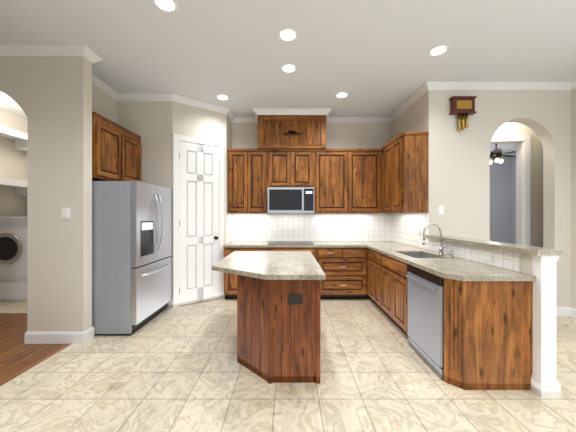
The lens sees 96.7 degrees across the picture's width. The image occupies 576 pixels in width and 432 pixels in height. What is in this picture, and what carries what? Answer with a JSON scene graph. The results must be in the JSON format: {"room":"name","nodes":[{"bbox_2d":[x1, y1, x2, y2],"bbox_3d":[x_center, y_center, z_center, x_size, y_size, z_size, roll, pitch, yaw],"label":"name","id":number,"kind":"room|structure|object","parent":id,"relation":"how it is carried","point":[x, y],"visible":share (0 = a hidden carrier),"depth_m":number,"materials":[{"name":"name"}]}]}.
{"room":"kitchen","nodes":[
{"label":"kitchen","id":0,"kind":"room"},
{"bbox_2d":[0,109,24,216],"bbox_3d":[-4.960,-0.220,3.835,0.120,3.200,1.870,0,0,0],"label":"wall","id":1,"kind":"structure","parent":0,"point":[12,166],"depth_m":4.53,"materials":[{"name":"beige paint"}]},
{"bbox_2d":[0,126,26,194],"bbox_3d":[-4.674,-0.885,3.859,0.448,1.030,1.818,0,0,0],"label":"shelf","id":2,"kind":"object","parent":1,"relation":"attached to","point":[19,138],"visible":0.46,"depth_m":4.31,"materials":[{"name":"white wood"}]},
{"bbox_2d":[0,301,26,312],"bbox_3d":[-4.415,1.410,5.820,4.170,0.060,4.360,0,0,0],"label":"floor","id":3,"kind":"structure","parent":0,"point":[13,306],"depth_m":3.88,"materials":[{"name":"tile"}]},
{"bbox_2d":[0,217,26,300],"bbox_3d":[-4.515,0.695,4.410,0.690,1.370,0.660,0,0,0],"label":"washer","id":4,"kind":"object","parent":3,"relation":"on","point":[13,258],"visible":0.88,"depth_m":4.11,"materials":[{"name":"white metal"}]},
{"bbox_2d":[0,313,70,385],"bbox_3d":[-4.415,1.410,0.320,4.170,0.060,6.640,0,0,0],"label":"floor","id":5,"kind":"structure","parent":0,"point":[18,356],"depth_m":2.65,"materials":[{"name":"brown wood"}]},
{"bbox_2d":[0,56,91,331],"bbox_3d":[-4.360,-0.220,2.840,4.280,3.200,0.120,0,0,0],"label":"wall","id":6,"kind":"structure","parent":0,"point":[51,96],"depth_m":2.78,"materials":[{"name":"beige paint"}]},
{"bbox_2d":[24,330,86,343],"bbox_3d":[-2.525,1.317,2.772,0.642,0.125,0.016,0,0,0],"label":"baseboard","id":7,"kind":"structure","parent":6,"relation":"attached to","point":[29,337],"depth_m":2.76,"materials":[{"name":"white wood"}]},
{"bbox_2d":[61,208,69,218],"bbox_3d":[-2.410,-0.030,2.773,0.090,0.120,0.010,0,0,0],"label":"light switch","id":8,"kind":"object","parent":6,"relation":"attached to","point":[65,213],"visible":1,"depth_m":2.77,"materials":[{"name":"white plastic"}]},
{"bbox_2d":[87,326,94,339],"bbox_3d":[-2.392,1.317,2.898,0.376,0.125,0.036,0,0,0],"label":"baseboard","id":9,"kind":"structure","parent":6,"relation":"attached to","point":[87,335],"depth_m":2.86,"materials":[{"name":"white wood"}]},
{"bbox_2d":[0,44,575,122],"bbox_3d":[-1.300,-1.776,0.885,10.400,0.085,7.770,0,0,0],"label":"crown molding","id":10,"kind":"structure","parent":6,"relation":"attached to","point":[88,53],"depth_m":3.52,"materials":[{"name":"white"}]},
{"bbox_2d":[92,85,116,123],"bbox_3d":[-2.640,-0.220,3.380,0.120,3.200,0.960,0,0,0],"label":"wall","id":11,"kind":"structure","parent":0,"point":[104,104],"depth_m":3.60,"materials":[{"name":"beige paint"}]},
{"bbox_2d":[92,111,140,181],"bbox_3d":[-2.387,-0.820,3.390,0.382,0.750,0.931,0,0,0],"label":"upper cabinet","id":12,"kind":"object","parent":11,"relation":"attached to","point":[116,152],"visible":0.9,"depth_m":3.23,"materials":[{"name":"brown wood"}]},
{"bbox_2d":[117,101,231,307],"bbox_3d":[-1.875,-0.220,4.315,1.650,3.200,0.910,0,0,0],"label":"wall","id":13,"kind":"structure","parent":0,"point":[155,126],"depth_m":3.86,"materials":[{"name":"beige paint"}]},
{"bbox_2d":[173,134,223,307],"bbox_3d":[-1.405,0.072,4.084,0.661,2.615,0.488,0,0,0],"label":"pantry door","id":14,"kind":"structure","parent":13,"relation":"in","point":[198,207],"depth_m":4.06,"materials":[{"name":"white wood"}]},
{"bbox_2d":[25,118,391,216],"bbox_3d":[-2.223,-0.220,4.840,8.555,3.200,0.140,0,0,0],"label":"wall","id":15,"kind":"structure","parent":0,"point":[353,135],"depth_m":4.77,"materials":[{"name":"beige paint"}]},
{"bbox_2d":[227,149,250,212],"bbox_3d":[-0.841,-0.600,4.592,0.410,1.100,0.352,0,0,0],"label":"upper cabinet","id":16,"kind":"object","parent":15,"relation":"attached to","point":[239,160],"depth_m":4.42,"materials":[{"name":"brown wood"}]},
{"bbox_2d":[251,149,267,212],"bbox_3d":[-0.556,-0.600,4.592,0.408,1.100,0.352,0,0,0],"label":"upper cabinet","id":17,"kind":"object","parent":15,"relation":"attached to","point":[259,193],"depth_m":4.42,"materials":[{"name":"brown wood"}]},
{"bbox_2d":[267,151,294,190],"bbox_3d":[-0.120,-0.821,4.592,0.464,0.658,0.352,0,0,0],"label":"upper cabinet","id":18,"kind":"object","parent":15,"relation":"attached to","point":[280,164],"depth_m":4.42,"materials":[{"name":"brown wood"}]},
{"bbox_2d":[268,187,313,212],"bbox_3d":[0.050,-0.270,4.537,0.792,0.436,0.454,0,0,0],"label":"microwave","id":19,"kind":"object","parent":18,"relation":"attached to","point":[290,199],"visible":1,"depth_m":4.34,"materials":[{"name":"silver metal"}]},
{"bbox_2d":[255,115,326,150],"bbox_3d":[0.070,-1.490,4.575,1.176,0.656,0.386,0,0,0],"label":"upper cabinet","id":20,"kind":"object","parent":15,"relation":"attached to","point":[271,128],"depth_m":4.40,"materials":[{"name":"brown wood"}]},
{"bbox_2d":[282,130,301,134],"bbox_3d":[0.070,-1.425,4.389,0.336,0.089,0.013,0,0,0],"label":"ornament","id":21,"kind":"object","parent":20,"relation":"attached to","point":[291,132],"visible":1,"depth_m":4.38,"materials":[{"name":"brown metal"}]},
{"bbox_2d":[295,151,314,186],"bbox_3d":[0.220,-0.821,4.592,0.464,0.658,0.352,0,0,0],"label":"upper cabinet","id":22,"kind":"object","parent":15,"relation":"attached to","point":[304,160],"depth_m":4.42,"materials":[{"name":"brown wood"}]},
{"bbox_2d":[232,213,391,240],"bbox_3d":[0.446,0.210,4.767,2.988,0.516,0.005,0,0,0],"label":"backsplash","id":23,"kind":"structure","parent":15,"relation":"attached to","point":[270,226],"depth_m":4.76,"materials":[{"name":"white tile"}]},
{"bbox_2d":[314,149,350,212],"bbox_3d":[0.776,-0.600,4.592,0.649,1.100,0.352,0,0,0],"label":"upper cabinet","id":24,"kind":"object","parent":15,"relation":"attached to","point":[343,180],"depth_m":4.42,"materials":[{"name":"brown wood"}]},
{"bbox_2d":[351,149,379,212],"bbox_3d":[1.286,-0.600,4.592,0.624,1.100,0.352,0,0,0],"label":"upper cabinet","id":25,"kind":"object","parent":15,"relation":"attached to","point":[365,163],"depth_m":4.42,"materials":[{"name":"brown wood"}]},
{"bbox_2d":[0,295,575,431],"bbox_3d":[2.335,1.410,2.500,9.330,0.060,11.000,0,0,0],"label":"floor","id":26,"kind":"structure","parent":0,"point":[179,369],"depth_m":2.04,"materials":[{"name":"beige tile"}]},
{"bbox_2d":[92,181,171,334],"bbox_3d":[-2.123,0.487,3.385,0.907,1.785,0.910,0,0,0],"label":"refrigerator","id":27,"kind":"object","parent":26,"relation":"on","point":[131,257],"visible":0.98,"depth_m":2.93,"materials":[{"name":"silver metal"}]},
{"bbox_2d":[224,247,271,298],"bbox_3d":[-0.663,0.945,4.457,0.765,0.870,0.622,0,0,0],"label":"base cabinet","id":28,"kind":"object","parent":26,"relation":"on","point":[230,280],"depth_m":4.15,"materials":[{"name":"brown wood"}]},
{"bbox_2d":[237,279,323,383],"bbox_3d":[-0.107,0.946,2.729,0.747,0.869,1.242,0,0,0],"label":"kitchen island","id":29,"kind":"object","parent":26,"relation":"on","point":[278,316],"depth_m":2.12,"materials":[{"name":"brown wood"}]},
{"bbox_2d":[212,251,325,278],"bbox_3d":[-0.210,0.490,2.740,1.020,0.039,1.400,0,0,0],"label":"island countertop","id":30,"kind":"structure","parent":29,"relation":"on","point":[245,264],"depth_m":2.43,"materials":[{"name":"beige stone"}]},
{"bbox_2d":[272,247,315,258],"bbox_3d":[0.021,0.945,4.457,0.882,0.870,0.622,0,0,0],"label":"base cabinet","id":31,"kind":"object","parent":26,"relation":"on","point":[313,249],"depth_m":4.17,"materials":[{"name":"brown wood"}]},
{"bbox_2d":[316,247,367,298],"bbox_3d":[0.881,0.945,4.457,0.836,0.870,0.622,0,0,0],"label":"base cabinet","id":32,"kind":"object","parent":26,"relation":"on","point":[345,270],"depth_m":4.15,"materials":[{"name":"brown wood"}]},
{"bbox_2d":[223,241,404,246],"bbox_3d":[0.443,0.489,4.451,2.982,0.039,0.625,0,0,0],"label":"countertop","id":33,"kind":"structure","parent":32,"relation":"on","point":[233,243],"depth_m":4.22,"materials":[{"name":"stone"}]},
{"bbox_2d":[268,241,313,243],"bbox_3d":[0.045,0.464,4.480,0.770,0.009,0.480,0,0,0],"label":"cooktop","id":34,"kind":"object","parent":33,"relation":"in","point":[290,242],"visible":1,"depth_m":4.45,"materials":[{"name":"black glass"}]},
{"bbox_2d":[367,248,427,306],"bbox_3d":[1.608,0.945,3.780,0.660,0.870,0.520,0,0,0],"label":"base cabinet","id":35,"kind":"object","parent":26,"relation":"on","point":[375,258],"depth_m":3.74,"materials":[{"name":"brown wood"}]},
{"bbox_2d":[366,245,534,280],"bbox_3d":[1.602,0.489,3.065,0.663,0.039,2.130,0,0,0],"label":"countertop","id":36,"kind":"structure","parent":35,"relation":"on","point":[449,267],"depth_m":2.38,"materials":[{"name":"stone"}]},
{"bbox_2d":[404,254,433,257],"bbox_3d":[1.610,0.596,3.140,0.376,0.168,0.556,0,0,0],"label":"sink","id":37,"kind":"object","parent":36,"relation":"in","point":[418,256],"visible":0.02,"depth_m":3.41,"materials":[{"name":"silver metal"}]},
{"bbox_2d":[422,223,453,257],"bbox_3d":[1.756,0.276,3.006,0.262,0.386,0.252,0,0,0],"label":"faucet","id":38,"kind":"object","parent":36,"relation":"on","point":[441,248],"visible":1,"depth_m":3.09,"materials":[{"name":"silver metal"}]},
{"bbox_2d":[406,265,443,380],"bbox_3d":[1.559,0.948,2.440,0.642,0.865,0.592,0,0,0],"label":"dishwasher","id":39,"kind":"object","parent":26,"relation":"on","point":[425,311],"visible":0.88,"depth_m":2.36,"materials":[{"name":"silver metal"}]},
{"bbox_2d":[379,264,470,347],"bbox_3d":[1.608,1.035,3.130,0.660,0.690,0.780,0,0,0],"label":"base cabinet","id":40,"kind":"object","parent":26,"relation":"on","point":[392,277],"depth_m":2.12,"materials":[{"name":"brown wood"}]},
{"bbox_2d":[531,255,560,397],"bbox_3d":[1.998,0.840,1.987,0.147,1.080,0.086,0,0,0],"label":"column","id":41,"kind":"structure","parent":26,"relation":"on","point":[545,382],"depth_m":1.96,"materials":[{"name":"white"}]},
{"bbox_2d":[0,0,575,156],"bbox_3d":[0.250,-1.870,2.500,13.500,0.100,11.000,0,0,0],"label":"ceiling","id":42,"kind":"structure","parent":0,"point":[372,58],"depth_m":2.72,"materials":[{"name":"white paint"}]},
{"bbox_2d":[152,0,178,12],"bbox_3d":[-1.050,-1.815,2.190,0.209,0.002,0.209,0,0,-9],"label":"recessed light","id":43,"kind":"object","parent":42,"relation":"in","point":[167,6],"depth_m":2.21,"materials":[{"name":"white"}]},
{"bbox_2d":[216,94,229,99],"bbox_3d":[-1.000,-1.815,3.920,0.209,0.002,0.209,0,0,-9],"label":"recessed light","id":44,"kind":"object","parent":42,"relation":"in","point":[220,96],"depth_m":3.92,"materials":[{"name":"white"}]},
{"bbox_2d":[278,27,297,41],"bbox_3d":[0.000,-1.815,2.570,0.209,0.002,0.209,0,0,-9],"label":"recessed light","id":45,"kind":"object","parent":42,"relation":"in","point":[287,34],"depth_m":2.56,"materials":[{"name":"white"}]},
{"bbox_2d":[280,63,296,72],"bbox_3d":[0.010,-1.815,3.150,0.209,0.002,0.209,0,0,-24],"label":"recessed light","id":46,"kind":"object","parent":42,"relation":"in","point":[287,68],"depth_m":3.15,"materials":[{"name":"white"}]},
{"bbox_2d":[335,92,348,97],"bbox_3d":[0.810,-1.815,3.850,0.209,0.002,0.209,0,0,-9],"label":"recessed light","id":47,"kind":"object","parent":42,"relation":"in","point":[341,94],"depth_m":3.85,"materials":[{"name":"white"}]},
{"bbox_2d":[427,44,449,55],"bbox_3d":[1.650,-1.815,2.810,0.209,0.002,0.209,0,0,-9],"label":"recessed light","id":48,"kind":"object","parent":42,"relation":"in","point":[438,50],"depth_m":2.81,"materials":[{"name":"white"}]},
{"bbox_2d":[490,144,515,163],"bbox_3d":[5.002,-1.539,6.192,1.295,0.560,1.238,0,0,0],"label":"ceiling fan","id":49,"kind":"object","parent":42,"relation":"hanging from","point":[495,154],"visible":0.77,"depth_m":6.09,"materials":[{"name":"brown metal"}]},
{"bbox_2d":[392,96,532,373],"bbox_3d":[1.998,-0.220,3.400,0.115,3.200,2.740,0,0,0],"label":"wall","id":50,"kind":"structure","parent":0,"point":[409,119],"depth_m":3.84,"materials":[{"name":"beige paint"}]},
{"bbox_2d":[380,132,428,212],"bbox_3d":[1.758,-0.606,3.979,0.360,1.112,0.913,0,0,0],"label":"upper cabinet","id":51,"kind":"object","parent":50,"relation":"attached to","point":[404,172],"visible":1,"depth_m":3.54,"materials":[{"name":"brown wood"}]},
{"bbox_2d":[392,213,519,271],"bbox_3d":[1.937,0.210,3.445,0.006,0.516,2.610,0,0,0],"label":"backsplash","id":52,"kind":"structure","parent":50,"relation":"attached to","point":[399,227],"depth_m":3.36,"materials":[{"name":"white tile"}]},
{"bbox_2d":[483,252,491,260],"bbox_3d":[1.930,0.392,2.475,0.005,0.075,0.110,0,0,0],"label":"outlet","id":53,"kind":"object","parent":52,"relation":"attached to","point":[487,256],"depth_m":2.47,"materials":[{"name":"white plastic"}]},
{"bbox_2d":[425,235,566,255],"bbox_3d":[1.992,0.280,2.729,0.225,0.039,1.598,0,0,0],"label":"countertop","id":54,"kind":"structure","parent":50,"relation":"on","point":[532,250],"depth_m":2.26,"materials":[{"name":"stone"}]},
{"bbox_2d":[423,90,570,306],"bbox_3d":[2.990,-0.220,3.610,2.100,3.200,0.160,0,0,0],"label":"wall","id":55,"kind":"structure","parent":0,"point":[459,176],"depth_m":3.53,"materials":[{"name":"beige paint"}]},
{"bbox_2d":[439,206,443,214],"bbox_3d":[2.110,-0.080,3.524,0.070,0.120,0.009,0,0,0],"label":"light switch","id":56,"kind":"object","parent":55,"relation":"attached to","point":[441,210],"visible":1,"depth_m":3.52,"materials":[{"name":"white plastic"}]},
{"bbox_2d":[449,96,476,130],"bbox_3d":[2.380,-1.387,3.489,0.320,0.456,0.080,0,0,0],"label":"door chime","id":57,"kind":"object","parent":55,"relation":"attached to","point":[461,106],"visible":0.98,"depth_m":3.46,"materials":[{"name":"red wood"}]},
{"bbox_2d":[490,157,511,243],"bbox_3d":[4.470,-0.220,7.950,4.830,3.200,0.100,0,0,0],"label":"wall","id":58,"kind":"structure","parent":0,"point":[503,202],"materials":[{"name":"grey paint"}]},
{"bbox_2d":[512,157,515,243],"bbox_3d":[6.950,-0.220,2.500,0.100,3.200,11.000,0,0,0],"label":"wall","id":59,"kind":"structure","parent":0,"point":[513,158],"depth_m":7.82,"materials":[{"name":"grey paint"}]},
{"bbox_2d":[490,122,542,246],"bbox_3d":[4.478,-0.220,4.110,4.845,3.200,0.120,0,0,0],"label":"wall","id":60,"kind":"structure","parent":0,"point":[511,128],"depth_m":4.05,"materials":[{"name":"beige paint"}]},
{"bbox_2d":[491,135,530,245],"bbox_3d":[3.340,0.055,4.100,0.960,2.650,0.140,0,0,0],"label":"door frame","id":61,"kind":"structure","parent":60,"relation":"attached to","point":[523,192],"depth_m":4.04,"materials":[{"name":"white wood"}]},
{"bbox_2d":[571,88,575,308],"bbox_3d":[3.970,-0.220,0.265,0.140,3.200,6.530,0,0,0],"label":"wall","id":62,"kind":"structure","parent":0,"point":[573,198],"depth_m":3.50,"materials":[{"name":"beige paint"}]},
{"bbox_2d":[568,307,575,317],"bbox_3d":[3.892,1.317,0.265,0.016,0.125,6.530,0,0,0],"label":"baseboard","id":63,"kind":"structure","parent":62,"relation":"attached to","point":[571,311],"depth_m":3.51,"materials":[{"name":"white wood"}]}
]}

